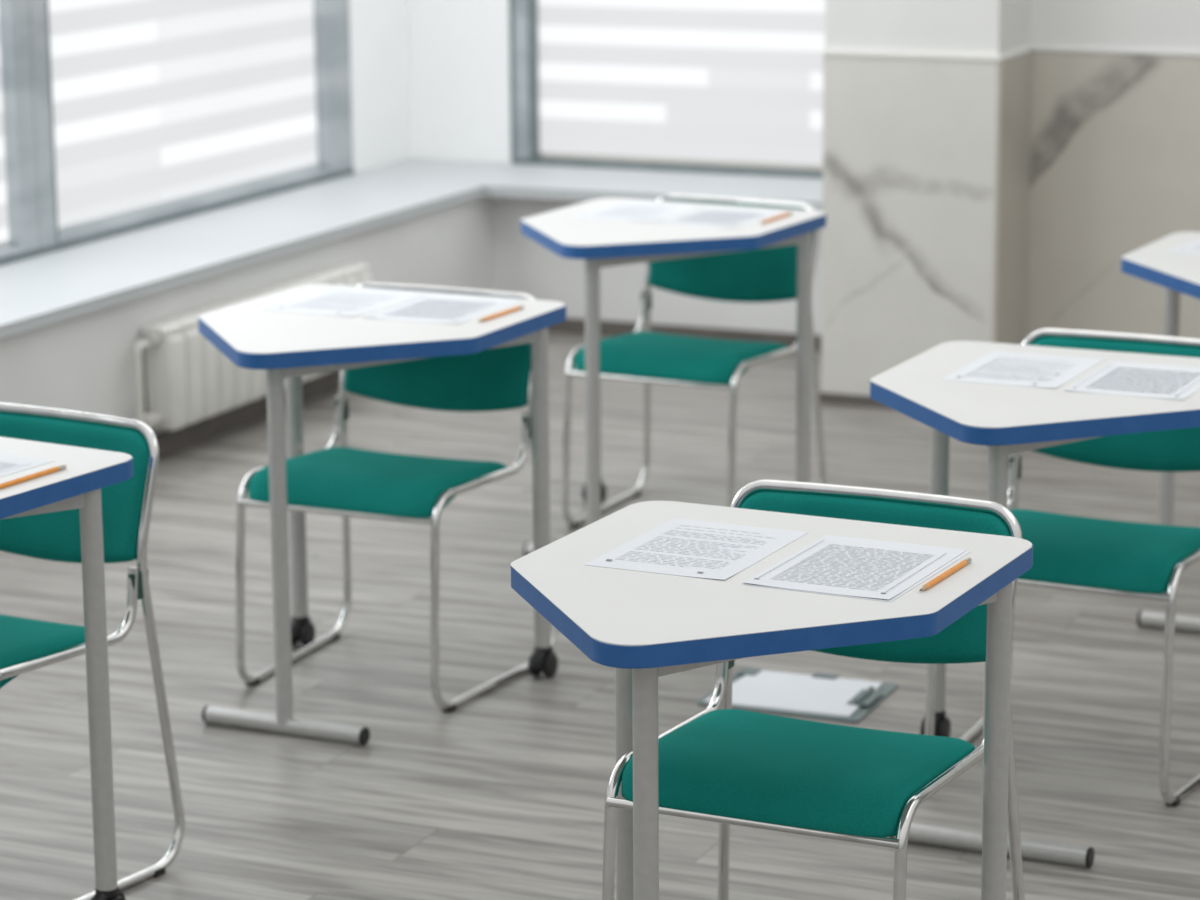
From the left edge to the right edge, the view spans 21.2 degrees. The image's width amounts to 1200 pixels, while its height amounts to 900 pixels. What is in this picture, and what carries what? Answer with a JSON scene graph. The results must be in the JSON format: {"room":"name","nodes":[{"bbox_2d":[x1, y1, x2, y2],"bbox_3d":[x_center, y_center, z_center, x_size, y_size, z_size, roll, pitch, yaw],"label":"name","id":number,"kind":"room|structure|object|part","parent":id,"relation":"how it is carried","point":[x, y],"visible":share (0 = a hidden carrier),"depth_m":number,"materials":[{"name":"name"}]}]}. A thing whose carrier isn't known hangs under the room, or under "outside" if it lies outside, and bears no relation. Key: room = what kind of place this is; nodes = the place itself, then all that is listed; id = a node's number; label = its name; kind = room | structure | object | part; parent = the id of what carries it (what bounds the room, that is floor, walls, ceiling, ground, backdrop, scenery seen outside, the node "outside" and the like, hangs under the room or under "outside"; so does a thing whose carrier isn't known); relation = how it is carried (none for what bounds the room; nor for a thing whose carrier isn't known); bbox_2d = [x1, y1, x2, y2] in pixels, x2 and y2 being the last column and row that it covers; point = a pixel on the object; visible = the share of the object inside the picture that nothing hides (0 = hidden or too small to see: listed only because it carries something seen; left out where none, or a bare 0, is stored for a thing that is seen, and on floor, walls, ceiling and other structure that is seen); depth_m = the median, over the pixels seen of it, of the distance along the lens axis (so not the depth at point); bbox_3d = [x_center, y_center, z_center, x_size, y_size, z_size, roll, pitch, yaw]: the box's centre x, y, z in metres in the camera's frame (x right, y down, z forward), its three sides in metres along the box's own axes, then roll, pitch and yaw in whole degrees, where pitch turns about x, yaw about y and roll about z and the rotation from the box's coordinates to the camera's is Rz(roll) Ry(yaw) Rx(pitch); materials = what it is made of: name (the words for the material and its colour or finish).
{"room":"classroom","nodes":[
{"label":"classroom","id":0,"kind":"room"},
{"bbox_2d":[324,0,410,181],"bbox_3d":[-3.053,-1.069,5.810,0.396,2.445,11.600,5,13,23],"label":"wall","id":1,"kind":"structure","parent":0,"point":[379,29],"depth_m":10.72,"materials":[{"name":"white paint"}]},
{"bbox_2d":[0,0,40,265],"bbox_3d":[-1.991,-1.215,7.892,0.104,1.763,1.933,5,13,23],"label":"window","id":2,"kind":"structure","parent":1,"relation":"in","point":[15,45],"depth_m":8.80,"materials":[{"name":"grey metal"}]},
{"bbox_2d":[0,52,10,248],"bbox_3d":[-1.986,-1.207,7.892,0.016,1.680,1.755,5,13,23],"label":"roller blind","id":3,"kind":"object","parent":2,"relation":"attached to","point":[5,242],"visible":1,"depth_m":8.80,"materials":[{"name":"grey fabric"}]},
{"bbox_2d":[29,0,354,254],"bbox_3d":[-1.235,-1.593,9.595,0.104,1.763,1.865,5,13,23],"label":"window","id":4,"kind":"structure","parent":1,"relation":"in","point":[331,17],"depth_m":9.87,"materials":[{"name":"grey metal"}]},
{"bbox_2d":[48,0,318,233],"bbox_3d":[-1.244,-1.577,9.560,0.016,1.680,1.600,5,13,23],"label":"roller blind","id":5,"kind":"object","parent":4,"relation":"attached to","point":[158,104],"visible":0.99,"depth_m":9.60,"materials":[{"name":"grey fabric"}]},
{"bbox_2d":[0,165,822,433],"bbox_3d":[-2.157,0.423,5.743,2.325,0.455,11.600,5,13,23],"label":"wall","id":6,"kind":"structure","parent":0,"point":[84,362],"depth_m":9.87,"materials":[{"name":"white paint"}]},
{"bbox_2d":[155,370,339,458],"bbox_3d":[-2.522,0.656,5.599,0.021,0.066,10.960,5,13,23],"label":"baseboard","id":7,"kind":"structure","parent":6,"relation":"attached to","point":[170,442],"depth_m":8.93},
{"bbox_2d":[134,263,372,430],"bbox_3d":[-0.958,-0.269,8.974,0.101,0.330,1.267,5,13,23],"label":"radiator","id":8,"kind":"object","parent":6,"relation":"attached to","point":[189,380],"visible":0.48,"depth_m":8.57,"materials":[{"name":"white metal"}]},
{"bbox_2d":[0,159,822,337],"bbox_3d":[-2.028,0.223,5.513,1.920,0.032,11.370,5,13,23],"label":"windowsill","id":9,"kind":"structure","parent":6,"relation":"attached to","point":[42,290],"depth_m":9.58,"materials":[{"name":"white plastic"}]},
{"bbox_2d":[548,318,820,351],"bbox_3d":[0.303,-0.367,10.227,1.396,0.050,0.015,5,13,23],"label":"baseboard","id":10,"kind":"structure","parent":6,"relation":"attached to","point":[570,325],"depth_m":10.23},
{"bbox_2d":[408,0,531,164],"bbox_3d":[0.095,-2.122,10.524,2.325,2.445,0.230,5,13,23],"label":"wall","id":11,"kind":"structure","parent":0,"point":[459,50],"depth_m":10.84,"materials":[{"name":"white paint"}]},
{"bbox_2d":[509,0,822,177],"bbox_3d":[0.417,-1.777,10.382,1.530,1.763,0.106,5,13,23],"label":"window","id":12,"kind":"structure","parent":11,"relation":"in","point":[523,14],"depth_m":10.73,"materials":[{"name":"grey metal"}]},
{"bbox_3d":[0.420,-1.778,10.384,1.525,1.763,0.100,5,13,23],"label":"frame","id":13,"kind":"part","parent":12,"relation":"part of","materials":[{"name":"grey metal"}]},
{"bbox_2d":[538,0,824,170],"bbox_3d":[0.454,-1.757,10.364,1.445,1.695,0.016,5,13,23],"label":"roller blind","id":14,"kind":"object","parent":12,"relation":"attached to","point":[725,83],"visible":0.56,"depth_m":10.56,"materials":[{"name":"grey fabric"}]},
{"bbox_2d":[0,333,1199,899],"bbox_3d":[0.448,0.897,4.690,7.900,0.060,11.600,5,13,23],"label":"floor","id":15,"kind":"structure","parent":0,"point":[500,795],"depth_m":6.38,"materials":[{"name":"grey wood"}]},
{"bbox_2d":[0,437,133,899],"bbox_3d":[-1.175,0.417,5.026,0.622,0.759,0.736,7,14,30],"label":"student desk","id":16,"kind":"object","parent":15,"relation":"on","point":[79,485],"visible":1,"depth_m":5.06,"materials":[{"name":"white laminate"}]},
{"bbox_2d":[0,454,53,476],"bbox_3d":[-1.026,0.034,4.990,0.210,0.002,0.297,7,14,30],"label":"paper","id":17,"kind":"object","parent":16,"relation":"on","point":[9,464],"visible":1,"depth_m":5.05,"materials":[{"name":"white paper"}]},
{"bbox_2d":[0,464,66,488],"bbox_3d":[-0.880,0.043,4.930,0.008,0.008,0.187,6,14,28],"label":"pencil","id":18,"kind":"object","parent":16,"relation":"on","point":[60,467],"visible":1,"depth_m":4.94,"materials":[{"name":"orange paint"}]},
{"bbox_3d":[-1.060,0.110,4.866,0.596,0.029,0.020,-8,15,-32],"label":"apron rail","id":19,"kind":"part","parent":16,"relation":"part of","materials":[{"name":"grey paint"}]},
{"bbox_3d":[-0.797,0.383,5.097,0.035,0.666,0.035,7,14,30],"label":"leg","id":20,"kind":"part","parent":16,"relation":"part of","materials":[{"name":"grey paint"}]},
{"bbox_2d":[92,887,125,899],"bbox_3d":[-0.794,0.722,5.171,0.024,0.042,0.081,7,14,30],"label":"caster wheel","id":21,"kind":"object","parent":16,"relation":"attached to","point":[101,893],"depth_m":5.15,"materials":[{"name":"black plastic"}]},
{"bbox_2d":[0,403,184,899],"bbox_3d":[-1.045,0.350,5.320,0.512,0.763,0.521,7,14,30],"label":"chair","id":22,"kind":"object","parent":15,"relation":"on","point":[26,645],"visible":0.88,"depth_m":5.36,"materials":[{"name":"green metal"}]},
{"bbox_3d":[-1.074,0.320,5.264,0.419,0.064,0.381,7,14,30],"label":"seat","id":23,"kind":"part","parent":22,"relation":"part of","materials":[{"name":"green fabric"}]},
{"bbox_3d":[-0.938,0.068,5.451,0.438,0.236,0.088,7,14,30],"label":"backrest","id":24,"kind":"part","parent":22,"relation":"part of","materials":[{"name":"green fabric"}]},
{"bbox_2d":[198,284,565,744],"bbox_3d":[-0.489,0.118,6.368,0.622,0.759,0.736,5,14,25],"label":"student desk","id":25,"kind":"object","parent":15,"relation":"on","point":[291,346],"visible":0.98,"depth_m":6.20,"materials":[{"name":"white laminate"}]},
{"bbox_3d":[-0.609,0.181,6.105,0.033,0.704,0.033,5,14,25],"label":"leg","id":26,"kind":"part","parent":25,"relation":"part of","materials":[{"name":"grey paint"}]},
{"bbox_3d":[-0.636,0.028,6.714,0.035,0.666,0.035,5,14,25],"label":"leg","id":27,"kind":"part","parent":25,"relation":"part of","materials":[{"name":"grey paint"}]},
{"bbox_2d":[291,617,311,636],"bbox_3d":[-0.634,0.367,6.788,0.024,0.042,0.081,5,14,25],"label":"caster wheel","id":28,"kind":"object","parent":25,"relation":"attached to","point":[300,626],"depth_m":6.77,"materials":[{"name":"black plastic"}]},
{"bbox_2d":[263,287,426,315],"bbox_3d":[-0.514,-0.301,6.508,0.210,0.002,0.297,6,14,26],"label":"paper","id":29,"kind":"object","parent":25,"relation":"on","point":[341,301],"visible":1,"depth_m":6.50,"materials":[{"name":"white paper"}]},
{"bbox_3d":[-0.366,-0.191,6.218,0.596,0.029,0.020,-10,15,-37],"label":"apron rail","id":30,"kind":"part","parent":25,"relation":"part of","materials":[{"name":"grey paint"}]},
{"bbox_2d":[363,294,519,323],"bbox_3d":[-0.314,-0.283,6.416,0.210,0.002,0.297,5,13,22],"label":"paper","id":31,"kind":"object","parent":25,"relation":"on","point":[429,307],"visible":1,"depth_m":6.41,"materials":[{"name":"white paper"}]},
{"bbox_2d":[477,305,523,321],"bbox_3d":[-0.196,-0.269,6.334,0.008,0.008,0.187,6,14,26],"label":"pencil","id":32,"kind":"object","parent":25,"relation":"on","point":[495,315],"visible":1,"depth_m":6.33,"materials":[{"name":"orange paint"}]},
{"bbox_3d":[-0.118,0.078,6.471,0.035,0.666,0.035,5,14,25],"label":"leg","id":33,"kind":"part","parent":25,"relation":"part of","materials":[{"name":"grey paint"}]},
{"bbox_2d":[531,649,553,667],"bbox_3d":[-0.116,0.417,6.545,0.024,0.042,0.081,5,14,25],"label":"caster wheel","id":34,"kind":"object","parent":25,"relation":"attached to","point":[540,658],"depth_m":6.52,"materials":[{"name":"black plastic"}]},
{"bbox_2d":[236,282,557,711],"bbox_3d":[-0.419,0.083,6.521,0.512,0.763,0.521,5,14,25],"label":"chair","id":35,"kind":"object","parent":15,"relation":"on","point":[344,481],"visible":0.75,"depth_m":6.50,"materials":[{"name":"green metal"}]},
{"bbox_3d":[-0.443,0.053,6.462,0.419,0.064,0.381,5,14,25],"label":"seat","id":36,"kind":"part","parent":35,"relation":"part of","materials":[{"name":"green fabric"}]},
{"bbox_3d":[-0.329,-0.201,6.659,0.438,0.236,0.088,5,14,25],"label":"backrest","id":37,"kind":"part","parent":35,"relation":"part of","materials":[{"name":"green fabric"}]},
{"bbox_2d":[521,198,825,555],"bbox_3d":[0.115,-0.161,7.624,0.622,0.759,0.736,6,14,27],"label":"student desk","id":38,"kind":"object","parent":15,"relation":"on","point":[601,243],"visible":0.65,"depth_m":7.43,"materials":[{"name":"white laminate"}]},
{"bbox_3d":[-0.017,-0.099,7.366,0.033,0.704,0.033,6,14,27],"label":"leg","id":39,"kind":"part","parent":38,"relation":"part of","materials":[{"name":"grey paint"}]},
{"bbox_3d":[-0.017,-0.252,7.975,0.035,0.666,0.035,6,14,27],"label":"leg","id":40,"kind":"part","parent":38,"relation":"part of","materials":[{"name":"grey paint"}]},
{"bbox_2d":[570,201,701,221],"bbox_3d":[0.088,-0.576,7.744,0.210,0.002,0.297,6,14,27],"label":"paper","id":41,"kind":"object","parent":38,"relation":"on","point":[627,210],"visible":1,"depth_m":7.74,"materials":[{"name":"white paper"}]},
{"bbox_3d":[0.234,-0.469,7.469,0.596,0.029,0.020,-9,15,-34],"label":"apron rail","id":42,"kind":"part","parent":38,"relation":"part of","materials":[{"name":"grey paint"}]},
{"bbox_2d":[656,207,784,227],"bbox_3d":[0.288,-0.555,7.640,0.210,0.002,0.297,6,14,27],"label":"paper","id":43,"kind":"object","parent":38,"relation":"on","point":[707,216],"visible":1,"depth_m":7.63,"materials":[{"name":"white paper"}]},
{"bbox_2d":[761,212,792,223],"bbox_3d":[0.416,-0.549,7.598,0.008,0.008,0.187,6,14,26],"label":"pencil","id":44,"kind":"object","parent":38,"relation":"on","point":[787,213],"visible":1,"depth_m":7.59,"materials":[{"name":"orange paint"}]},
{"bbox_3d":[0.490,-0.198,7.711,0.035,0.666,0.035,6,14,27],"label":"leg","id":45,"kind":"part","parent":38,"relation":"part of","materials":[{"name":"grey paint"}]},
{"bbox_2d":[562,194,826,527],"bbox_3d":[0.227,-0.203,7.809,0.512,0.763,0.521,6,14,27],"label":"chair","id":46,"kind":"object","parent":15,"relation":"on","point":[648,357],"visible":0.73,"depth_m":7.85,"materials":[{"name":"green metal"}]},
{"bbox_3d":[0.201,-0.233,7.752,0.419,0.064,0.381,6,14,27],"label":"seat","id":47,"kind":"part","parent":46,"relation":"part of","materials":[{"name":"green fabric"}]},
{"bbox_3d":[0.327,-0.486,7.944,0.438,0.236,0.088,6,14,27],"label":"backrest","id":48,"kind":"part","parent":46,"relation":"part of","materials":[{"name":"green fabric"}]},
{"bbox_2d":[511,501,1032,899],"bbox_3d":[0.184,0.541,4.409,0.622,0.759,0.736,6,14,26],"label":"student desk","id":49,"kind":"object","parent":15,"relation":"on","point":[646,626],"visible":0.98,"depth_m":4.26,"materials":[{"name":"white laminate"}]},
{"bbox_3d":[0.040,0.451,4.756,0.035,0.666,0.035,6,14,26],"label":"leg","id":50,"kind":"part","parent":49,"relation":"part of","materials":[{"name":"grey paint"}]},
{"bbox_3d":[0.060,0.603,4.147,0.033,0.704,0.033,6,14,26],"label":"leg","id":51,"kind":"part","parent":49,"relation":"part of","materials":[{"name":"grey paint"}]},
{"bbox_2d":[584,518,807,579],"bbox_3d":[0.137,0.137,4.480,0.210,0.002,0.297,5,14,25],"label":"paper","id":52,"kind":"object","parent":49,"relation":"on","point":[679,547],"visible":1,"depth_m":4.47,"materials":[{"name":"white paper"}]},
{"bbox_3d":[0.305,0.233,4.257,0.596,0.029,0.020,-10,15,-36],"label":"apron rail","id":53,"kind":"part","parent":49,"relation":"part of","materials":[{"name":"grey paint"}]},
{"bbox_2d":[744,551,969,601],"bbox_3d":[0.353,0.160,4.367,0.210,0.001,0.297,6,14,26],"label":"paper","id":54,"kind":"object","parent":49,"relation":"on","point":[965,552],"visible":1,"depth_m":4.27,"materials":[{"name":"white paper"}]},
{"bbox_2d":[742,535,965,599],"bbox_3d":[0.349,0.158,4.372,0.210,0.002,0.297,6,14,26],"label":"paper","id":55,"kind":"object","parent":54,"relation":"on","point":[831,564],"visible":1,"depth_m":4.37,"materials":[{"name":"white paper"}]},
{"bbox_2d":[919,557,971,590],"bbox_3d":[0.464,0.168,4.314,0.008,0.008,0.187,6,14,27],"label":"pencil","id":56,"kind":"object","parent":49,"relation":"on","point":[968,560],"visible":1,"depth_m":4.31,"materials":[{"name":"orange paint"}]},
{"bbox_3d":[0.555,0.502,4.507,0.035,0.666,0.035,6,14,26],"label":"leg","id":57,"kind":"part","parent":49,"relation":"part of","materials":[{"name":"grey paint"}]},
{"bbox_2d":[698,668,897,722],"bbox_3d":[0.397,0.480,6.410,0.335,0.022,0.274,5,13,22],"label":"clipboard","id":58,"kind":"object","parent":15,"relation":"on","point":[824,696],"visible":0.99,"depth_m":6.38,"materials":[{"name":"paper"}]},
{"bbox_2d":[602,479,1024,899],"bbox_3d":[0.314,0.480,4.679,0.512,0.763,0.521,5,14,25],"label":"chair","id":59,"kind":"object","parent":15,"relation":"on","point":[726,766],"visible":0.72,"depth_m":4.60,"materials":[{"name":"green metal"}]},
{"bbox_3d":[0.289,0.450,4.620,0.419,0.064,0.381,5,14,25],"label":"seat","id":60,"kind":"part","parent":59,"relation":"part of","materials":[{"name":"green fabric"}]},
{"bbox_3d":[0.406,0.196,4.817,0.438,0.236,0.088,5,14,25],"label":"backrest","id":61,"kind":"part","parent":59,"relation":"part of","materials":[{"name":"green fabric"}]},
{"bbox_2d":[870,341,1199,867],"bbox_3d":[0.784,0.261,5.673,0.622,0.759,0.736,5,14,25],"label":"student desk","id":62,"kind":"object","parent":15,"relation":"on","point":[1005,419],"visible":0.66,"depth_m":5.47,"materials":[{"name":"white laminate"}]},
{"bbox_2d":[924,714,945,733],"bbox_3d":[0.637,0.510,6.092,0.024,0.042,0.081,5,14,25],"label":"caster wheel","id":63,"kind":"object","parent":62,"relation":"attached to","point":[940,719],"depth_m":6.07,"materials":[{"name":"black plastic"}]},
{"bbox_3d":[0.635,0.171,6.018,0.035,0.666,0.035,5,14,25],"label":"leg","id":64,"kind":"part","parent":62,"relation":"part of","materials":[{"name":"grey paint"}]},
{"bbox_3d":[0.665,0.323,5.409,0.033,0.704,0.033,5,14,25],"label":"leg","id":65,"kind":"part","parent":62,"relation":"part of","materials":[{"name":"grey paint"}]},
{"bbox_2d":[941,351,1103,387],"bbox_3d":[0.758,-0.145,5.747,0.210,0.002,0.297,5,14,24],"label":"paper","id":66,"kind":"object","parent":62,"relation":"on","point":[1001,368],"visible":1,"depth_m":5.74,"materials":[{"name":"white paper"}]},
{"bbox_3d":[0.907,-0.049,5.523,0.596,0.029,0.020,-10,15,-37],"label":"apron rail","id":67,"kind":"part","parent":62,"relation":"part of","materials":[{"name":"grey paint"}]},
{"bbox_2d":[1065,361,1199,399],"bbox_3d":[0.960,-0.123,5.642,0.210,0.002,0.297,5,14,24],"label":"paper","id":68,"kind":"object","parent":62,"relation":"on","point":[1114,378],"visible":1,"depth_m":5.63,"materials":[{"name":"white paper"}]},
{"bbox_2d":[924,328,1199,806],"bbox_3d":[0.912,0.202,5.930,0.512,0.763,0.521,6,14,26],"label":"chair","id":69,"kind":"object","parent":15,"relation":"on","point":[1072,553],"visible":0.64,"depth_m":5.85,"materials":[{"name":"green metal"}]},
{"bbox_3d":[0.886,0.172,5.872,0.419,0.064,0.381,6,14,26],"label":"seat","id":70,"kind":"part","parent":69,"relation":"part of","materials":[{"name":"green fabric"}]},
{"bbox_3d":[1.008,-0.081,6.066,0.438,0.236,0.088,6,14,26],"label":"backrest","id":71,"kind":"part","parent":69,"relation":"part of","materials":[{"name":"green fabric"}]},
{"bbox_2d":[1121,232,1199,632],"bbox_3d":[1.442,-0.034,6.999,0.622,0.759,0.736,6,14,26],"label":"student desk","id":72,"kind":"object","parent":15,"relation":"on","point":[1178,273],"visible":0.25,"depth_m":6.98,"materials":[{"name":"white laminate"}]},
{"bbox_3d":[1.304,-0.124,7.348,0.035,0.666,0.035,6,14,26],"label":"leg","id":73,"kind":"part","parent":72,"relation":"part of","materials":[{"name":"grey paint"}]},
{"bbox_2d":[1168,239,1199,253],"bbox_3d":[1.415,-0.454,7.141,0.210,0.002,0.297,7,14,30],"label":"paper","id":74,"kind":"object","parent":72,"relation":"on","point":[1193,247],"visible":1,"depth_m":7.10,"materials":[{"name":"white paper"}]},
{"bbox_2d":[821,55,996,395],"bbox_3d":[0.869,-0.607,9.072,0.507,1.003,0.014,5,13,23],"label":"cladding","id":75,"kind":"object","parent":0,"point":[909,143],"visible":0.79,"depth_m":9.05,"materials":[{"name":"stone"}]},
{"bbox_2d":[819,392,891,408],"bbox_3d":[0.868,-0.130,9.165,0.527,0.032,0.012,5,13,23],"label":"baseboard","id":76,"kind":"structure","parent":75,"relation":"attached to","point":[825,398],"depth_m":9.22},
{"bbox_2d":[823,51,1002,60],"bbox_3d":[0.872,-1.101,8.960,0.521,0.010,0.019,5,13,23],"label":"trim","id":77,"kind":"structure","parent":75,"relation":"attached to","point":[846,53],"depth_m":8.95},
{"bbox_2d":[825,0,1030,55],"bbox_3d":[1.144,-1.674,9.503,0.507,2.900,1.403,5,13,23],"label":"wall column","id":78,"kind":"structure","parent":0,"point":[945,27],"depth_m":8.95,"materials":[{"name":"grey paint"}]},
{"bbox_2d":[992,51,1032,344],"bbox_3d":[1.168,-0.617,9.106,0.012,1.003,0.315,5,13,23],"label":"wall","id":79,"kind":"structure","parent":0,"point":[1014,74],"depth_m":9.06,"materials":[{"name":"stone"}]},
{"bbox_2d":[1027,51,1199,338],"bbox_3d":[3.800,-0.556,8.739,5.138,1.003,1.100,5,13,23],"label":"wall","id":80,"kind":"structure","parent":0,"point":[1115,161],"depth_m":9.13,"materials":[{"name":"stone"}]},
{"bbox_2d":[1003,47,1199,59],"bbox_3d":[3.520,-0.912,8.009,5.138,0.008,0.313,5,13,23],"label":"trim","id":81,"kind":"structure","parent":80,"relation":"attached to","point":[1029,49],"depth_m":9.03,"materials":[{"name":"grey paint"}]},
{"bbox_2d":[1030,0,1199,51],"bbox_3d":[3.792,-1.974,8.434,5.138,1.897,1.090,5,13,23],"label":"wall","id":82,"kind":"structure","parent":0,"point":[1141,25],"depth_m":9.04,"materials":[{"name":"grey paint"}]}
]}

